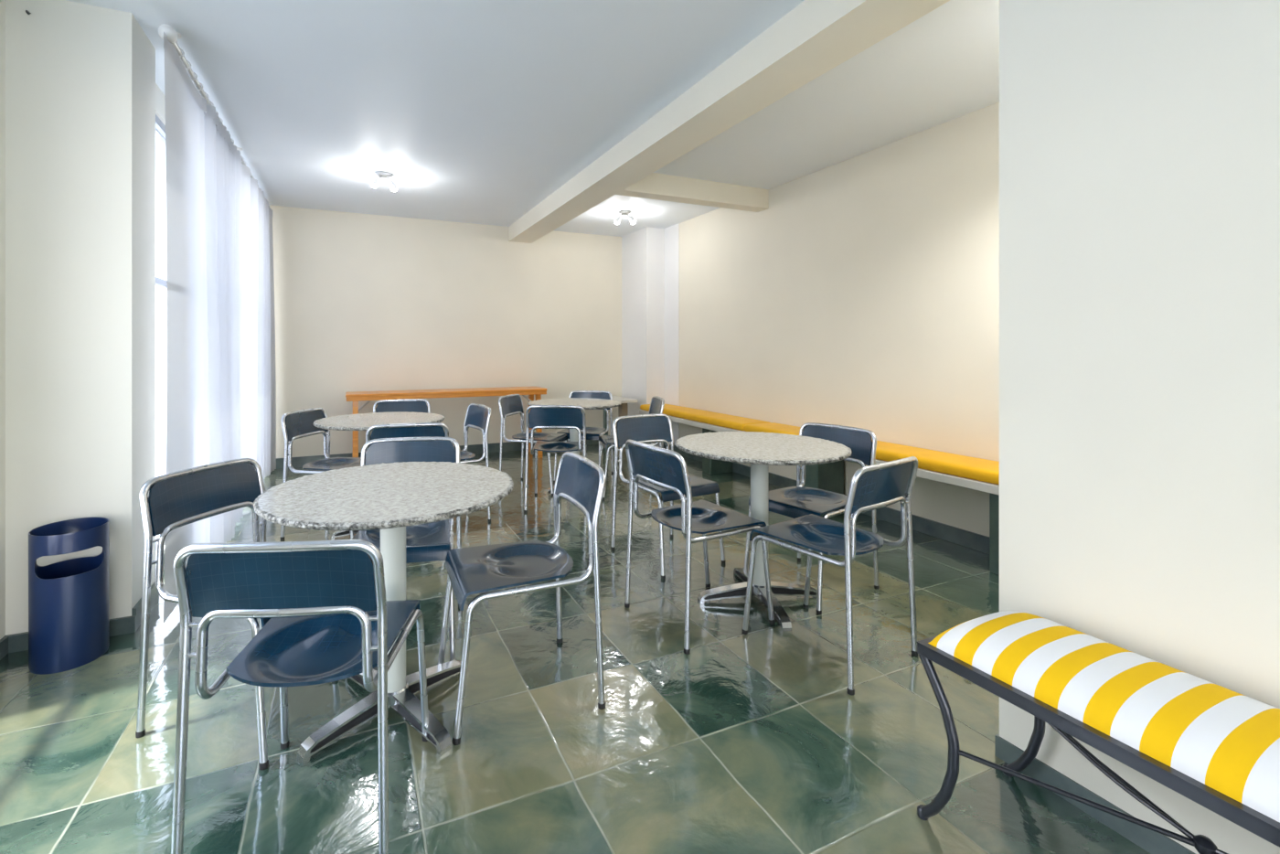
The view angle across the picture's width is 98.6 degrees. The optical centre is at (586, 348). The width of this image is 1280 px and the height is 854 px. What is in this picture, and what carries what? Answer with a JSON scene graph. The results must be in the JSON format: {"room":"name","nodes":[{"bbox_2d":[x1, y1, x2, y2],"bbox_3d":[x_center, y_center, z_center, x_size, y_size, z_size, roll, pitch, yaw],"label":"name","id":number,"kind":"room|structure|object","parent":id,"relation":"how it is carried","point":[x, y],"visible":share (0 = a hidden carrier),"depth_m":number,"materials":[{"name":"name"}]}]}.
{"room":"cafeteria","nodes":[
{"label":"cafeteria","id":0,"kind":"room"},
{"bbox_2d":[0,0,5,639],"bbox_3d":[-1.441,-0.116,-0.218,0.200,2.750,5.340,0,0,-23],"label":"wall","id":1,"kind":"structure","parent":0,"point":[2,2],"depth_m":2.25,"materials":[{"name":"beige paint"}]},
{"bbox_2d":[0,554,164,660],"bbox_3d":[-1.841,1.209,1.512,0.436,0.100,8.835,0,0,-23],"label":"baseboard","id":2,"kind":"structure","parent":1,"relation":"attached to","point":[127,624],"depth_m":2.41,"materials":[{"name":"stone"}]},
{"bbox_2d":[5,0,155,635],"bbox_3d":[-2.276,-0.116,2.503,0.421,2.750,0.320,0,0,-23],"label":"wall","id":3,"kind":"structure","parent":0,"point":[80,78],"depth_m":2.37,"materials":[{"name":"beige paint"}]},
{"bbox_2d":[155,83,165,125],"bbox_3d":[-2.926,-0.116,4.135,0.100,2.750,3.190,0,0,-23],"label":"wall","id":4,"kind":"structure","parent":0,"point":[160,103],"depth_m":3.16,"materials":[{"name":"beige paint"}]},
{"bbox_2d":[155,114,166,554],"bbox_3d":[-2.861,-0.076,4.010,0.120,2.530,2.870,0,0,-23],"label":"window","id":5,"kind":"structure","parent":4,"relation":"in","point":[160,127],"depth_m":3.27,"materials":[{"name":"grey"}]},
{"bbox_2d":[269,204,621,458],"bbox_3d":[-1.576,-0.116,6.562,5.320,2.750,0.200,0,0,-23],"label":"wall","id":6,"kind":"structure","parent":0,"point":[363,302],"depth_m":6.37,"materials":[{"name":"beige paint"}]},
{"bbox_2d":[276,439,598,469],"bbox_3d":[-1.655,1.204,6.411,4.657,0.110,0.015,0,0,-23],"label":"baseboard","id":7,"kind":"structure","parent":6,"relation":"attached to","point":[296,462],"depth_m":6.53,"materials":[{"name":"stone"}]},
{"bbox_2d":[66,0,999,236],"bbox_3d":[0.215,-1.566,2.407,5.320,0.150,9.250,0,0,-23],"label":"ceiling","id":8,"kind":"structure","parent":0,"point":[477,112],"depth_m":3.17,"materials":[{"name":"paint"}]},
{"bbox_2d":[158,24,271,208],"bbox_3d":[-2.576,-1.444,4.056,0.072,0.094,3.470,0,0,-23],"label":"curtain rod","id":9,"kind":"object","parent":8,"relation":"attached to","point":[172,35],"visible":0.38,"depth_m":2.74,"materials":[{"name":"grey metal"}]},
{"bbox_2d":[163,31,276,622],"bbox_3d":[-2.559,-0.087,4.019,0.145,2.647,3.438,0,0,-23],"label":"curtain","id":10,"kind":"object","parent":9,"relation":"hanging from","point":[221,382],"visible":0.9,"depth_m":3.19,"materials":[{"name":"white fabric"}]},
{"bbox_2d":[369,170,397,191],"bbox_3d":[-1.723,-1.422,4.680,0.237,0.138,0.124,0,0,-43],"label":"ceiling spotlight","id":11,"kind":"object","parent":8,"relation":"attached to","point":[374,183],"visible":1,"depth_m":4.65,"materials":[{"name":"white glass"}]},
{"bbox_2d":[614,210,635,224],"bbox_3d":[0.425,-1.422,5.987,0.237,0.138,0.124,0,0,2],"label":"ceiling spotlight","id":12,"kind":"object","parent":8,"relation":"attached to","point":[632,219],"visible":1,"depth_m":5.97,"materials":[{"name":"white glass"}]},
{"bbox_2d":[615,172,768,212],"bbox_3d":[0.980,-1.401,4.914,1.530,0.179,0.150,0,0,-23],"label":"beam","id":13,"kind":"structure","parent":8,"relation":"attached to","point":[659,186],"depth_m":4.86,"materials":[{"name":"paint"}]},
{"bbox_2d":[0,443,1150,853],"bbox_3d":[0.215,1.319,2.407,5.320,0.120,9.250,0,0,-23],"label":"floor","id":14,"kind":"structure","parent":0,"point":[756,741],"depth_m":1.80,"materials":[{"name":"tile"}]},
{"bbox_2d":[28,516,109,674],"bbox_3d":[-2.102,0.992,2.236,0.242,0.535,0.242,0,0,-43],"label":"waste bin","id":15,"kind":"object","parent":14,"relation":"on","point":[69,600],"visible":1,"depth_m":2.16,"materials":[{"name":"blue plastic"}]},
{"bbox_2d":[135,458,270,770],"bbox_3d":[-1.158,0.845,1.936,0.556,0.828,0.486,0,0,17],"label":"chair","id":16,"kind":"object","parent":14,"relation":"on","point":[176,499],"visible":0.41,"depth_m":1.88,"materials":[{"name":"blue metal"}]},
{"bbox_2d":[170,539,428,853],"bbox_3d":[-0.714,0.845,1.487,0.486,0.828,0.556,0,0,-4],"label":"chair","id":17,"kind":"object","parent":14,"relation":"on","point":[332,619],"visible":0.99,"depth_m":1.26,"materials":[{"name":"blue plastic"}]},
{"bbox_2d":[280,407,361,540],"bbox_3d":[-1.729,0.845,3.799,0.556,0.828,0.486,0,0,10],"label":"chair","id":18,"kind":"object","parent":14,"relation":"on","point":[296,424],"visible":0.71,"depth_m":3.78,"materials":[{"name":"blue metal"}]},
{"bbox_2d":[312,411,445,539],"bbox_3d":[-1.393,0.869,3.736,0.836,0.780,0.836,0,0,-20],"label":"round table","id":19,"kind":"object","parent":14,"relation":"on","point":[358,421],"visible":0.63,"depth_m":3.66,"materials":[{"name":"grey stone"}]},
{"bbox_2d":[253,461,513,764],"bbox_3d":[-0.671,0.869,1.912,0.836,0.780,0.836,0,0,40],"label":"round table","id":20,"kind":"object","parent":14,"relation":"on","point":[389,498],"visible":0.91,"depth_m":1.82,"materials":[{"name":"stone"}]},
{"bbox_2d":[373,398,430,413],"bbox_3d":[-1.472,0.845,4.396,0.486,0.828,0.556,0,0,-19],"label":"chair","id":21,"kind":"object","parent":14,"relation":"on","point":[415,405],"visible":0.18,"depth_m":4.64,"materials":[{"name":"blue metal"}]},
{"bbox_2d":[352,437,461,661],"bbox_3d":[-0.795,0.845,2.402,0.486,0.828,0.556,0,0,-11],"label":"chair","id":22,"kind":"object","parent":14,"relation":"on","point":[432,541],"visible":0.44,"depth_m":2.58,"materials":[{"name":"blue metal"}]},
{"bbox_2d":[365,422,448,453],"bbox_3d":[-1.102,0.845,3.412,0.486,0.828,0.556,0,0,-17],"label":"chair","id":23,"kind":"object","parent":14,"relation":"on","point":[420,429],"visible":0.1,"depth_m":3.16,"materials":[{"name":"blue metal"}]},
{"bbox_2d":[345,386,547,458],"bbox_3d":[-1.514,0.863,6.134,2.145,0.792,0.432,0,0,-23],"label":"console table","id":24,"kind":"object","parent":14,"relation":"on","point":[355,397],"visible":0.79,"depth_m":5.93,"materials":[{"name":"orange wood"}]},
{"bbox_2d":[459,403,490,522],"bbox_3d":[-1.024,0.845,4.062,0.556,0.828,0.486,0,0,-32],"label":"chair","id":25,"kind":"object","parent":14,"relation":"on","point":[477,416],"visible":0.51,"depth_m":4.13,"materials":[{"name":"blue metal"}]},
{"bbox_2d":[437,451,605,745],"bbox_3d":[-0.247,0.845,2.053,0.556,0.828,0.486,0,0,-21],"label":"chair","id":26,"kind":"object","parent":14,"relation":"on","point":[580,481],"visible":1,"depth_m":2.00,"materials":[{"name":"blue metal"}]},
{"bbox_2d":[498,394,568,495],"bbox_3d":[-0.469,0.845,4.986,0.556,0.828,0.486,0,0,19],"label":"chair","id":27,"kind":"object","parent":14,"relation":"on","point":[512,404],"visible":0.88,"depth_m":4.98,"materials":[{"name":"blue metal"}]},
{"bbox_2d":[523,405,586,512],"bbox_3d":[-0.222,0.845,4.436,0.486,0.828,0.556,0,0,3],"label":"chair","id":28,"kind":"object","parent":14,"relation":"on","point":[539,416],"visible":0.99,"depth_m":4.20,"materials":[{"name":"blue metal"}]},
{"bbox_2d":[527,397,621,495],"bbox_3d":[-0.100,0.869,4.880,0.836,0.780,0.836,0,0,-35],"label":"round table","id":29,"kind":"object","parent":14,"relation":"on","point":[585,403],"visible":0.54,"depth_m":4.83,"materials":[{"name":"grey stone"}]},
{"bbox_2d":[553,390,613,482],"bbox_3d":[-0.015,0.845,5.350,0.486,0.828,0.556,0,0,15],"label":"chair","id":30,"kind":"object","parent":14,"relation":"on","point":[592,432],"visible":0.59,"depth_m":5.50,"materials":[{"name":"blue metal"}]},
{"bbox_2d":[603,395,637,453],"bbox_3d":[0.289,0.942,6.876,0.455,0.635,0.640,0,0,-23],"label":"side table","id":31,"kind":"object","parent":14,"relation":"on","point":[623,410],"visible":0.47,"depth_m":6.67,"materials":[{"name":"grey stone"}]},
{"bbox_2d":[598,395,664,500],"bbox_3d":[0.389,0.845,4.814,0.556,0.828,0.486,0,0,-5],"label":"chair","id":32,"kind":"object","parent":14,"relation":"on","point":[657,403],"visible":0.4,"depth_m":4.76,"materials":[{"name":"blue metal"}]},
{"bbox_2d":[610,413,725,579],"bbox_3d":[0.484,0.845,3.340,0.486,0.828,0.556,0,0,-29],"label":"chair","id":33,"kind":"object","parent":14,"relation":"on","point":[657,427],"visible":0.66,"depth_m":3.42,"materials":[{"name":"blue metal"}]},
{"bbox_2d":[624,439,774,654],"bbox_3d":[0.515,0.845,2.583,0.556,0.828,0.486,0,0,-28],"label":"chair","id":34,"kind":"object","parent":14,"relation":"on","point":[665,468],"visible":0.99,"depth_m":2.50,"materials":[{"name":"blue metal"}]},
{"bbox_2d":[675,431,852,631],"bbox_3d":[0.870,0.869,2.751,0.836,0.780,0.836,0,0,-5],"label":"round table","id":35,"kind":"object","parent":14,"relation":"on","point":[761,450],"visible":0.97,"depth_m":2.71,"materials":[{"name":"grey stone"}]},
{"bbox_2d":[743,422,879,615],"bbox_3d":[1.200,0.845,2.933,0.556,0.828,0.486,0,0,-34],"label":"chair","id":36,"kind":"object","parent":14,"relation":"on","point":[797,501],"visible":0.7,"depth_m":2.94,"materials":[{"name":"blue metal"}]},
{"bbox_2d":[639,409,999,575],"bbox_3d":[1.768,1.004,4.549,0.369,0.510,4.815,0,0,-23],"label":"bench","id":37,"kind":"object","parent":14,"relation":"on","point":[829,476],"visible":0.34,"depth_m":4.24,"materials":[{"name":"white wood"}]},
{"bbox_2d":[640,403,769,430],"bbox_3d":[1.194,0.710,5.874,0.352,0.077,1.898,0,0,-23],"label":"bench cushion","id":38,"kind":"object","parent":37,"relation":"on","point":[731,421],"visible":0.85,"depth_m":5.52,"materials":[{"name":"yellow fabric"}]},
{"bbox_2d":[743,422,800,435],"bbox_3d":[1.775,0.710,4.536,0.360,0.077,1.006,0,0,-23],"label":"bench cushion","id":39,"kind":"object","parent":37,"relation":"on","point":[769,427],"visible":0.38,"depth_m":4.72,"materials":[{"name":"yellow fabric"}]},
{"bbox_2d":[875,440,999,484],"bbox_3d":[2.349,0.710,3.207,0.360,0.077,1.880,0,0,-23],"label":"bench cushion","id":40,"kind":"object","parent":37,"relation":"on","point":[984,470],"visible":0.26,"depth_m":3.33,"materials":[{"name":"yellow fabric"}]},
{"bbox_2d":[741,456,917,695],"bbox_3d":[1.030,0.845,2.324,0.486,0.828,0.556,0,0,-33],"label":"chair","id":41,"kind":"object","parent":14,"relation":"on","point":[879,485],"visible":1,"depth_m":2.23,"materials":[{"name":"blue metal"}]},
{"bbox_2d":[916,610,1279,853],"bbox_3d":[1.268,0.990,1.124,0.417,0.539,0.960,0,0,-23],"label":"bench","id":42,"kind":"object","parent":14,"relation":"on","point":[1215,746],"visible":1,"depth_m":1.17,"materials":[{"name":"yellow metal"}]},
{"bbox_2d":[621,226,664,447],"bbox_3d":[0.732,-0.116,7.089,0.263,2.750,0.660,0,0,-23],"label":"wall","id":43,"kind":"structure","parent":0,"point":[643,250],"depth_m":6.83,"materials":[{"name":"white paint"}]},
{"bbox_2d":[664,102,999,536],"bbox_3d":[1.899,-0.116,4.957,0.208,2.750,5.500,0,0,-23],"label":"wall","id":44,"kind":"structure","parent":0,"point":[865,294],"depth_m":4.17,"materials":[{"name":"beige paint"}]},
{"bbox_2d":[999,0,1279,853],"bbox_3d":[2.057,-0.116,0.206,0.260,2.750,3.350,0,0,-23],"label":"wall","id":45,"kind":"structure","parent":0,"point":[1139,140],"depth_m":1.38,"materials":[{"name":"beige paint"}]},
{"bbox_2d":[508,0,949,243],"bbox_3d":[0.936,-1.401,2.717,0.290,0.179,8.850,0,0,-23],"label":"beam","id":46,"kind":"structure","parent":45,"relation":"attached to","point":[816,37],"depth_m":2.86,"materials":[{"name":"paint"}]},
{"bbox_2d":[663,442,1195,853],"bbox_3d":[1.789,1.209,2.726,1.777,0.100,8.190,0,0,-23],"label":"baseboard","id":47,"kind":"structure","parent":45,"relation":"attached to","point":[1154,842],"depth_m":1.60,"materials":[{"name":"stone"}]},
{"label":"outside","id":48,"kind":"structure","parent":0,"visible":0},
{"bbox_2d":[155,413,166,477],"bbox_3d":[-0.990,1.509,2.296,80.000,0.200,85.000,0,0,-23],"label":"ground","id":49,"kind":"structure","parent":48,"point":[161,418],"depth_m":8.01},
{"bbox_2d":[155,172,167,414],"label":"window","id":50,"kind":"structure","parent":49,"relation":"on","point":[161,293],"depth_m":11.84,"materials":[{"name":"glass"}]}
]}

